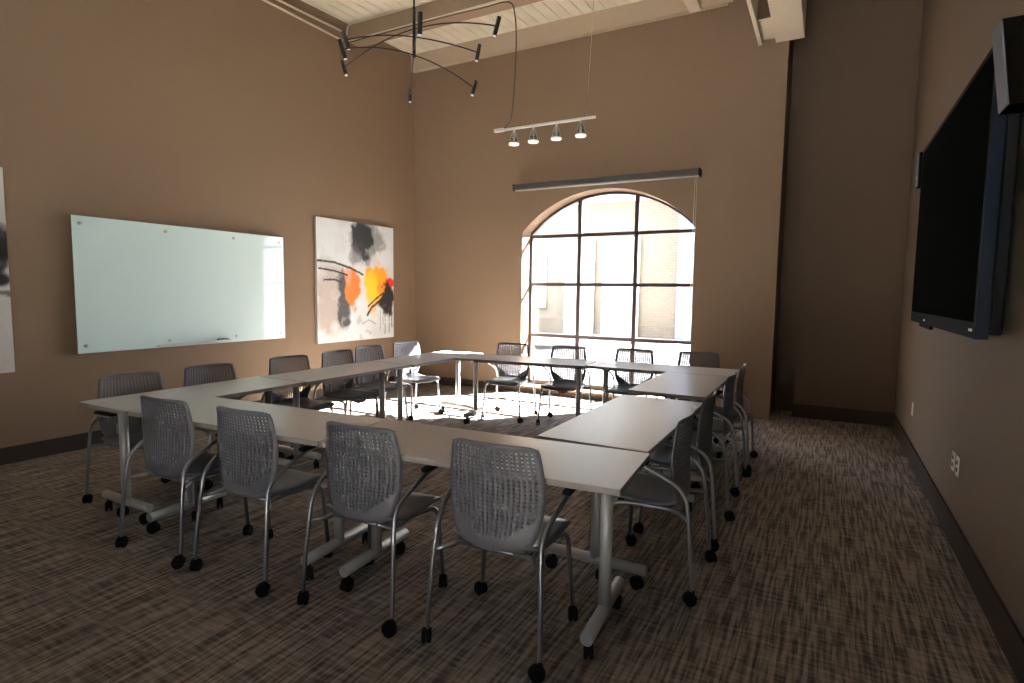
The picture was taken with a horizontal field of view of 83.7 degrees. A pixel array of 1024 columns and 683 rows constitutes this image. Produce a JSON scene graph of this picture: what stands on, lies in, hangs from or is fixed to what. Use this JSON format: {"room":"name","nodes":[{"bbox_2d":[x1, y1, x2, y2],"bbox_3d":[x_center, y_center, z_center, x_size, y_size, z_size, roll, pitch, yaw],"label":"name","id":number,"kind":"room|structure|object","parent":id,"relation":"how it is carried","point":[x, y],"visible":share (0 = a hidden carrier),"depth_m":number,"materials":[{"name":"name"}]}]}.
{"room":"conference room","nodes":[
{"label":"conference room","id":0,"kind":"room"},
{"bbox_2d":[0,0,414,447],"bbox_3d":[-3.907,-1.732,5.021,0.200,5.400,10.050,3,6,29],"label":"wall","id":1,"kind":"structure","parent":0,"point":[239,116],"depth_m":5.81,"materials":[{"name":"beige paint"}]},
{"bbox_2d":[0,167,14,372],"bbox_3d":[-4.423,-0.515,3.958,0.039,1.635,1.487,3,6,29],"label":"painting","id":2,"kind":"object","parent":1,"relation":"attached to","point":[7,363],"visible":1,"depth_m":4.59,"materials":[{"name":"grey fabric"}]},
{"bbox_2d":[71,215,284,353],"bbox_3d":[-3.282,-0.569,5.940,0.138,1.208,2.200,3,6,29],"label":"whiteboard","id":3,"kind":"object","parent":1,"relation":"attached to","point":[138,285],"visible":1,"depth_m":5.70,"materials":[{"name":"white glass"}]},
{"bbox_2d":[156,339,231,346],"bbox_3d":[-3.279,0.013,5.934,0.065,0.026,0.770,3,6,29],"label":"marker tray","id":4,"kind":"object","parent":3,"relation":"on","point":[178,342],"depth_m":5.85,"materials":[{"name":"white"}]},
{"bbox_2d":[0,376,406,465],"bbox_3d":[-3.872,0.897,5.154,0.014,0.140,9.550,3,6,29],"label":"baseboard","id":5,"kind":"structure","parent":1,"relation":"attached to","point":[12,454],"depth_m":4.96,"materials":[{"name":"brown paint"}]},
{"bbox_2d":[262,0,342,40],"bbox_3d":[-4.167,-3.686,4.077,0.028,0.068,7.980,3,6,29],"label":"conduit","id":6,"kind":"object","parent":1,"relation":"attached to","point":[266,1],"visible":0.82,"depth_m":6.95,"materials":[{"name":"beige metal"}]},
{"bbox_2d":[277,0,341,31],"bbox_3d":[-4.157,-3.693,4.094,0.028,0.288,8.021,3,6,29],"label":"conduit","id":7,"kind":"object","parent":1,"relation":"attached to","point":[281,1],"visible":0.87,"depth_m":7.07,"materials":[{"name":"beige metal"}]},
{"bbox_2d":[314,216,393,343],"bbox_3d":[-2.175,-0.837,8.035,0.039,1.639,1.490,3,6,29],"label":"painting","id":8,"kind":"object","parent":1,"relation":"attached to","point":[354,291],"visible":1,"depth_m":7.93,"materials":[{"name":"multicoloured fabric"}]},
{"bbox_2d":[346,0,435,36],"bbox_3d":[0.523,-3.953,6.137,6.242,0.243,0.059,3,6,29],"label":"conduit","id":9,"kind":"object","parent":1,"relation":"attached to","point":[428,1],"visible":0.91,"depth_m":7.30,"materials":[{"name":"beige metal"}]},
{"bbox_2d":[348,0,506,41],"bbox_3d":[0.664,-3.848,6.102,6.550,0.020,0.025,3,6,29],"label":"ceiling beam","id":10,"kind":"structure","parent":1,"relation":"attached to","point":[496,1],"depth_m":6.85,"materials":[{"name":"beige paint"}]},
{"bbox_2d":[348,0,542,46],"bbox_3d":[0.722,-3.983,6.194,6.550,0.255,0.210,3,6,29],"label":"beam","id":11,"kind":"structure","parent":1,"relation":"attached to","point":[438,7],"depth_m":7.11,"materials":[{"name":"beige wood"}]},
{"bbox_2d":[301,0,641,53],"bbox_3d":[-0.788,-3.771,3.454,6.950,0.630,10.600,3,6,29],"label":"ceiling","id":12,"kind":"structure","parent":0,"point":[347,11],"depth_m":7.43,"materials":[{"name":"paint"}]},
{"bbox_2d":[337,0,500,102],"bbox_3d":[-0.676,-2.800,3.927,1.131,1.952,1.352,-4,7,-42],"label":"chandelier","id":13,"kind":"object","parent":12,"relation":"hanging from","point":[418,31],"visible":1,"depth_m":3.97,"materials":[{"name":"black metal"}]},
{"bbox_2d":[349,1,595,145],"bbox_3d":[-0.658,-3.090,6.810,3.555,1.647,0.172,3,6,29],"label":"track light","id":14,"kind":"object","parent":12,"relation":"hanging from","point":[580,135],"visible":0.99,"depth_m":6.41,"materials":[{"name":"white metal"}]},
{"bbox_2d":[746,0,806,45],"bbox_3d":[1.555,-3.497,3.712,0.468,0.718,6.070,3,6,29],"label":"ceiling beam","id":15,"kind":"structure","parent":12,"relation":"attached to","point":[781,20],"depth_m":5.95,"materials":[{"name":"beige paint"}]},
{"bbox_2d":[0,382,1017,682],"bbox_3d":[-0.853,1.178,3.884,6.950,0.120,10.600,3,6,29],"label":"floor","id":16,"kind":"structure","parent":0,"point":[835,563],"depth_m":2.86,"materials":[{"name":"carpet"}]},
{"bbox_2d":[82,372,199,516],"bbox_3d":[-2.537,0.659,3.921,0.531,0.863,0.581,4,6,31],"label":"chair","id":17,"kind":"object","parent":16,"relation":"on","point":[111,432],"visible":0.45,"depth_m":3.86,"materials":[{"name":"black plastic"}]},
{"bbox_2d":[115,395,252,568],"bbox_3d":[-1.865,0.725,3.266,0.581,0.863,0.531,3,5,25],"label":"chair","id":18,"kind":"object","parent":16,"relation":"on","point":[191,463],"visible":0.94,"depth_m":3.12,"materials":[{"name":"black plastic"}]},
{"bbox_2d":[78,376,303,524],"bbox_3d":[-2.187,0.714,4.075,0.544,0.735,1.309,3,6,29],"label":"table","id":19,"kind":"object","parent":16,"relation":"on","point":[120,405],"visible":0.59,"depth_m":3.79,"materials":[{"name":"laminate"}]},
{"bbox_2d":[173,363,266,489],"bbox_3d":[-2.267,0.617,4.442,0.531,0.863,0.581,4,6,32],"label":"chair","id":20,"kind":"object","parent":16,"relation":"on","point":[208,484],"visible":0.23,"depth_m":4.45,"materials":[{"name":"black plastic"}]},
{"bbox_2d":[128,396,387,579],"bbox_3d":[-1.479,0.789,3.319,1.457,0.735,0.545,3,5,25],"label":"table","id":21,"kind":"object","parent":16,"relation":"on","point":[304,426],"visible":0.65,"depth_m":3.23,"materials":[{"name":"laminate"}]},
{"bbox_2d":[189,406,332,597],"bbox_3d":[-1.306,0.755,3.005,0.581,0.863,0.531,3,5,26],"label":"chair","id":22,"kind":"object","parent":16,"relation":"on","point":[260,483],"visible":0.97,"depth_m":2.87,"materials":[{"name":"black plastic"}]},
{"bbox_2d":[258,355,334,459],"bbox_3d":[-1.903,0.566,5.091,0.531,0.863,0.581,4,6,34],"label":"chair","id":23,"kind":"object","parent":16,"relation":"on","point":[278,398],"visible":0.55,"depth_m":5.10,"materials":[{"name":"black plastic"}]},
{"bbox_2d":[261,361,410,468],"bbox_3d":[-1.540,0.624,5.212,0.545,0.735,1.288,3,6,29],"label":"table","id":24,"kind":"object","parent":16,"relation":"on","point":[332,373],"visible":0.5,"depth_m":4.97,"materials":[{"name":"laminate"}]},
{"bbox_2d":[313,349,378,417],"bbox_3d":[-1.623,0.524,5.610,0.531,0.863,0.581,4,6,31],"label":"chair","id":25,"kind":"object","parent":16,"relation":"on","point":[344,392],"visible":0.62,"depth_m":5.61,"materials":[{"name":"black plastic"}]},
{"bbox_2d":[297,421,446,637],"bbox_3d":[-0.640,0.789,2.704,0.581,0.863,0.531,3,5,25],"label":"chair","id":26,"kind":"object","parent":16,"relation":"on","point":[374,505],"visible":0.96,"depth_m":2.57,"materials":[{"name":"black plastic"}]},
{"bbox_2d":[345,345,411,420],"bbox_3d":[-1.445,0.481,6.139,0.531,0.863,0.581,4,6,33],"label":"chair","id":27,"kind":"object","parent":16,"relation":"on","point":[363,382],"visible":0.48,"depth_m":6.15,"materials":[{"name":"black plastic"}]},
{"bbox_2d":[385,341,443,419],"bbox_3d":[-1.163,0.435,6.714,0.531,0.863,0.581,4,6,37],"label":"chair","id":28,"kind":"object","parent":16,"relation":"on","point":[412,376],"visible":0.57,"depth_m":6.74,"materials":[{"name":"black plastic"}]},
{"bbox_2d":[374,350,482,423],"bbox_3d":[-0.898,0.535,6.345,0.545,0.735,1.298,3,6,29],"label":"table","id":29,"kind":"object","parent":16,"relation":"on","point":[417,360],"visible":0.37,"depth_m":6.14,"materials":[{"name":"laminate"}]},
{"bbox_2d":[319,420,649,659],"bbox_3d":[-0.150,0.860,2.702,1.462,0.735,0.545,3,5,25],"label":"table","id":30,"kind":"object","parent":16,"relation":"on","point":[608,472],"visible":0.83,"depth_m":2.52,"materials":[{"name":"laminate"}]},
{"bbox_2d":[421,438,577,682],"bbox_3d":[-0.027,0.821,2.431,0.581,0.863,0.531,3,5,25],"label":"chair","id":31,"kind":"object","parent":16,"relation":"on","point":[496,528],"visible":0.96,"depth_m":2.29,"materials":[{"name":"grey plastic"}]},
{"bbox_2d":[481,342,537,422],"bbox_3d":[-0.034,0.455,6.650,0.581,0.863,0.531,3,5,23],"label":"chair","id":32,"kind":"object","parent":16,"relation":"on","point":[504,378],"visible":0.79,"depth_m":6.72,"materials":[{"name":"black plastic"}]},
{"bbox_2d":[455,353,596,423],"bbox_3d":[0.142,0.558,6.234,1.442,0.735,0.535,3,5,22],"label":"table","id":33,"kind":"object","parent":16,"relation":"on","point":[577,364],"visible":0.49,"depth_m":6.14,"materials":[{"name":"laminate"}]},
{"bbox_2d":[536,345,591,424],"bbox_3d":[0.590,0.488,6.366,0.581,0.863,0.531,3,5,23],"label":"chair","id":34,"kind":"object","parent":16,"relation":"on","point":[561,385],"visible":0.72,"depth_m":6.45,"materials":[{"name":"black plastic"}]},
{"bbox_2d":[537,394,702,589],"bbox_3d":[0.707,0.810,3.409,0.570,0.735,1.394,3,6,29],"label":"table","id":35,"kind":"object","parent":16,"relation":"on","point":[624,422],"visible":0.66,"depth_m":3.03,"materials":[{"name":"laminate"}]},
{"bbox_2d":[608,348,657,398],"bbox_3d":[1.280,0.517,6.136,0.581,0.863,0.531,3,5,25],"label":"chair","id":36,"kind":"object","parent":16,"relation":"on","point":[622,387],"visible":0.52,"depth_m":6.23,"materials":[{"name":"black plastic"}]},
{"bbox_2d":[595,408,716,606],"bbox_3d":[0.774,0.784,2.985,0.531,0.863,0.581,3,6,28],"label":"chair","id":37,"kind":"object","parent":16,"relation":"on","point":[656,490],"visible":0.86,"depth_m":2.85,"materials":[{"name":"black plastic"}]},
{"bbox_2d":[586,360,738,454],"bbox_3d":[1.492,0.625,5.667,1.424,0.735,0.545,3,6,27],"label":"table","id":38,"kind":"object","parent":16,"relation":"on","point":[606,366],"visible":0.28,"depth_m":5.62,"materials":[{"name":"laminate"}]},
{"bbox_2d":[628,372,727,492],"bbox_3d":[1.403,0.705,4.732,0.570,0.735,1.176,3,6,29],"label":"table","id":39,"kind":"object","parent":16,"relation":"on","point":[669,385],"visible":0.51,"depth_m":4.50,"materials":[{"name":"laminate"}]},
{"bbox_2d":[633,390,734,551],"bbox_3d":[1.093,0.738,3.563,0.531,0.863,0.581,3,6,29],"label":"chair","id":40,"kind":"object","parent":16,"relation":"on","point":[703,454],"visible":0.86,"depth_m":3.44,"materials":[{"name":"black plastic"}]},
{"bbox_2d":[674,351,722,443],"bbox_3d":[1.901,0.546,5.899,0.581,0.863,0.531,3,5,25],"label":"chair","id":41,"kind":"object","parent":16,"relation":"on","point":[715,440],"visible":0.23,"depth_m":5.98,"materials":[{"name":"black plastic"}]},
{"bbox_2d":[677,371,750,496],"bbox_3d":[1.566,0.667,4.453,0.531,0.863,0.581,3,6,29],"label":"chair","id":42,"kind":"object","parent":16,"relation":"on","point":[725,426],"visible":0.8,"depth_m":4.28,"materials":[{"name":"black plastic"}]},
{"bbox_2d":[693,363,757,471],"bbox_3d":[1.868,0.624,4.999,0.531,0.863,0.581,3,6,27],"label":"chair","id":43,"kind":"object","parent":16,"relation":"on","point":[740,379],"visible":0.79,"depth_m":4.83,"materials":[{"name":"black plastic"}]},
{"bbox_2d":[415,6,727,401],"bbox_3d":[0.586,-1.945,8.171,4.633,5.400,0.410,3,6,29],"label":"wall","id":44,"kind":"structure","parent":0,"point":[655,92],"depth_m":8.02,"materials":[{"name":"beige paint"}]},
{"bbox_2d":[424,375,611,400],"bbox_3d":[0.455,0.710,8.211,4.619,0.100,0.014,3,6,29],"label":"baseboard","id":45,"kind":"structure","parent":44,"relation":"attached to","point":[463,382],"depth_m":8.46,"materials":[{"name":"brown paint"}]},
{"bbox_2d":[411,0,733,72],"bbox_3d":[0.519,-4.180,7.738,4.693,0.255,0.100,3,6,29],"label":"ceiling beam","id":46,"kind":"structure","parent":44,"relation":"attached to","point":[644,11],"depth_m":7.61,"materials":[{"name":"beige wood"}]},
{"bbox_2d":[513,167,701,305],"bbox_3d":[1.152,-1.321,7.577,2.544,1.670,0.168,3,6,29],"label":"roller blind","id":47,"kind":"object","parent":44,"relation":"attached to","point":[696,172],"visible":1,"depth_m":7.30,"materials":[{"name":"grey metal"}]},
{"bbox_2d":[529,192,694,389],"bbox_3d":[1.335,-0.679,7.955,2.400,2.743,0.070,3,6,29],"label":"window","id":48,"kind":"structure","parent":44,"relation":"in","point":[636,232],"depth_m":8.00,"materials":[{"name":"brown metal"}]},
{"bbox_2d":[683,0,701,12],"bbox_3d":[1.913,-4.013,6.290,0.140,0.280,1.110,3,6,29],"label":"trim","id":49,"kind":"structure","parent":44,"relation":"attached to","point":[692,5],"depth_m":6.66,"materials":[{"name":"beige paint"}]},
{"bbox_2d":[712,0,793,419],"bbox_3d":[2.948,-1.810,6.976,0.665,5.400,0.720,3,6,29],"label":"pillar","id":50,"kind":"structure","parent":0,"point":[758,79],"depth_m":6.68,"materials":[{"name":"beige paint"}]},
{"bbox_2d":[774,0,923,412],"bbox_3d":[3.896,-1.775,6.714,1.252,5.400,0.470,3,6,29],"label":"wall","id":51,"kind":"structure","parent":0,"point":[854,84],"depth_m":6.50,"materials":[{"name":"brown paint"}]},
{"bbox_2d":[792,403,892,426],"bbox_3d":[3.835,0.855,6.677,1.016,0.165,0.018,3,6,29],"label":"baseboard","id":52,"kind":"structure","parent":51,"relation":"attached to","point":[878,418],"depth_m":6.66,"materials":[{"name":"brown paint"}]},
{"bbox_2d":[894,0,1023,637],"bbox_3d":[2.141,-1.392,2.029,0.200,5.400,10.600,3,6,29],"label":"wall","id":53,"kind":"structure","parent":0,"point":[966,393],"depth_m":3.28,"materials":[{"name":"beige paint"}]},
{"bbox_2d":[915,152,922,188],"bbox_3d":[3.240,-1.333,4.438,0.166,0.255,0.140,3,6,29],"label":"wall speaker","id":54,"kind":"object","parent":53,"relation":"attached to","point":[919,157],"visible":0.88,"depth_m":4.42,"materials":[{"name":"black plastic"}]},
{"bbox_2d":[915,153,919,187],"bbox_3d":[3.173,-1.337,4.474,0.013,0.247,0.132,3,6,29],"label":"grille","id":55,"kind":"object","parent":54,"relation":"attached to","point":[917,178],"depth_m":4.43,"materials":[{"name":"grey metal"}]},
{"bbox_2d":[951,450,955,471],"bbox_3d":[2.689,0.727,3.486,0.008,0.116,0.072,3,6,29],"label":"wall outlet","id":56,"kind":"object","parent":53,"relation":"attached to","point":[953,452],"visible":1,"depth_m":3.47,"materials":[{"name":"white plastic"}]},
{"bbox_2d":[955,455,959,476],"bbox_3d":[2.627,0.736,3.372,0.008,0.116,0.072,3,6,29],"label":"wall outlet","id":57,"kind":"object","parent":53,"relation":"attached to","point":[957,457],"visible":1,"depth_m":3.36,"materials":[{"name":"white plastic"}]},
{"bbox_2d":[892,413,1023,682],"bbox_3d":[1.923,1.222,2.145,0.014,0.165,9.830,3,6,29],"label":"baseboard","id":58,"kind":"structure","parent":53,"relation":"attached to","point":[1008,636],"depth_m":2.88,"materials":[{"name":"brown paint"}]},
{"bbox_2d":[911,47,1021,339],"bbox_3d":[2.657,-0.717,3.414,0.150,1.318,2.216,3,6,29],"label":"television","id":59,"kind":"object","parent":53,"relation":"attached to","point":[968,175],"visible":0.85,"depth_m":2.78,"materials":[{"name":"black plastic"}]},
{"bbox_2d":[992,15,1023,114],"bbox_3d":[2.067,-1.123,2.325,0.176,0.340,0.150,3,6,29],"label":"wall speaker","id":60,"kind":"object","parent":53,"relation":"attached to","point":[1008,36],"visible":1,"depth_m":2.29,"materials":[{"name":"black plastic"}]},
{"bbox_2d":[992,20,1008,113],"bbox_3d":[2.012,-1.126,2.355,0.051,0.332,0.142,3,6,29],"label":"grille","id":61,"kind":"object","parent":60,"relation":"attached to","point":[1000,36],"depth_m":2.33,"materials":[{"name":"grey metal"}]},
{"label":"outside","id":62,"kind":"structure","parent":0,"visible":0},
{"bbox_2d":[533,345,689,385],"bbox_3d":[5.772,-0.067,20.994,70.000,0.180,25.750,3,6,29],"label":"road","id":63,"kind":"structure","parent":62,"point":[596,375],"depth_m":13.68,"materials":[{"name":"white asphalt"}]},
{"bbox_2d":[534,195,694,340],"bbox_3d":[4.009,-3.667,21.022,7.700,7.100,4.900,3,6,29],"label":"window glass","id":64,"kind":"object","parent":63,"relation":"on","point":[662,312],"visible":0.23,"depth_m":19.45,"materials":[{"name":"glass"}]},
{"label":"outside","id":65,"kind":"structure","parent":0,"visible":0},
{"bbox_2d":[534,332,689,354],"bbox_3d":[9.093,0.391,14.592,26.000,0.100,3.800,3,6,29],"label":"pavement","id":66,"kind":"structure","parent":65,"point":[664,348],"depth_m":16.69,"materials":[{"name":"white concrete"}]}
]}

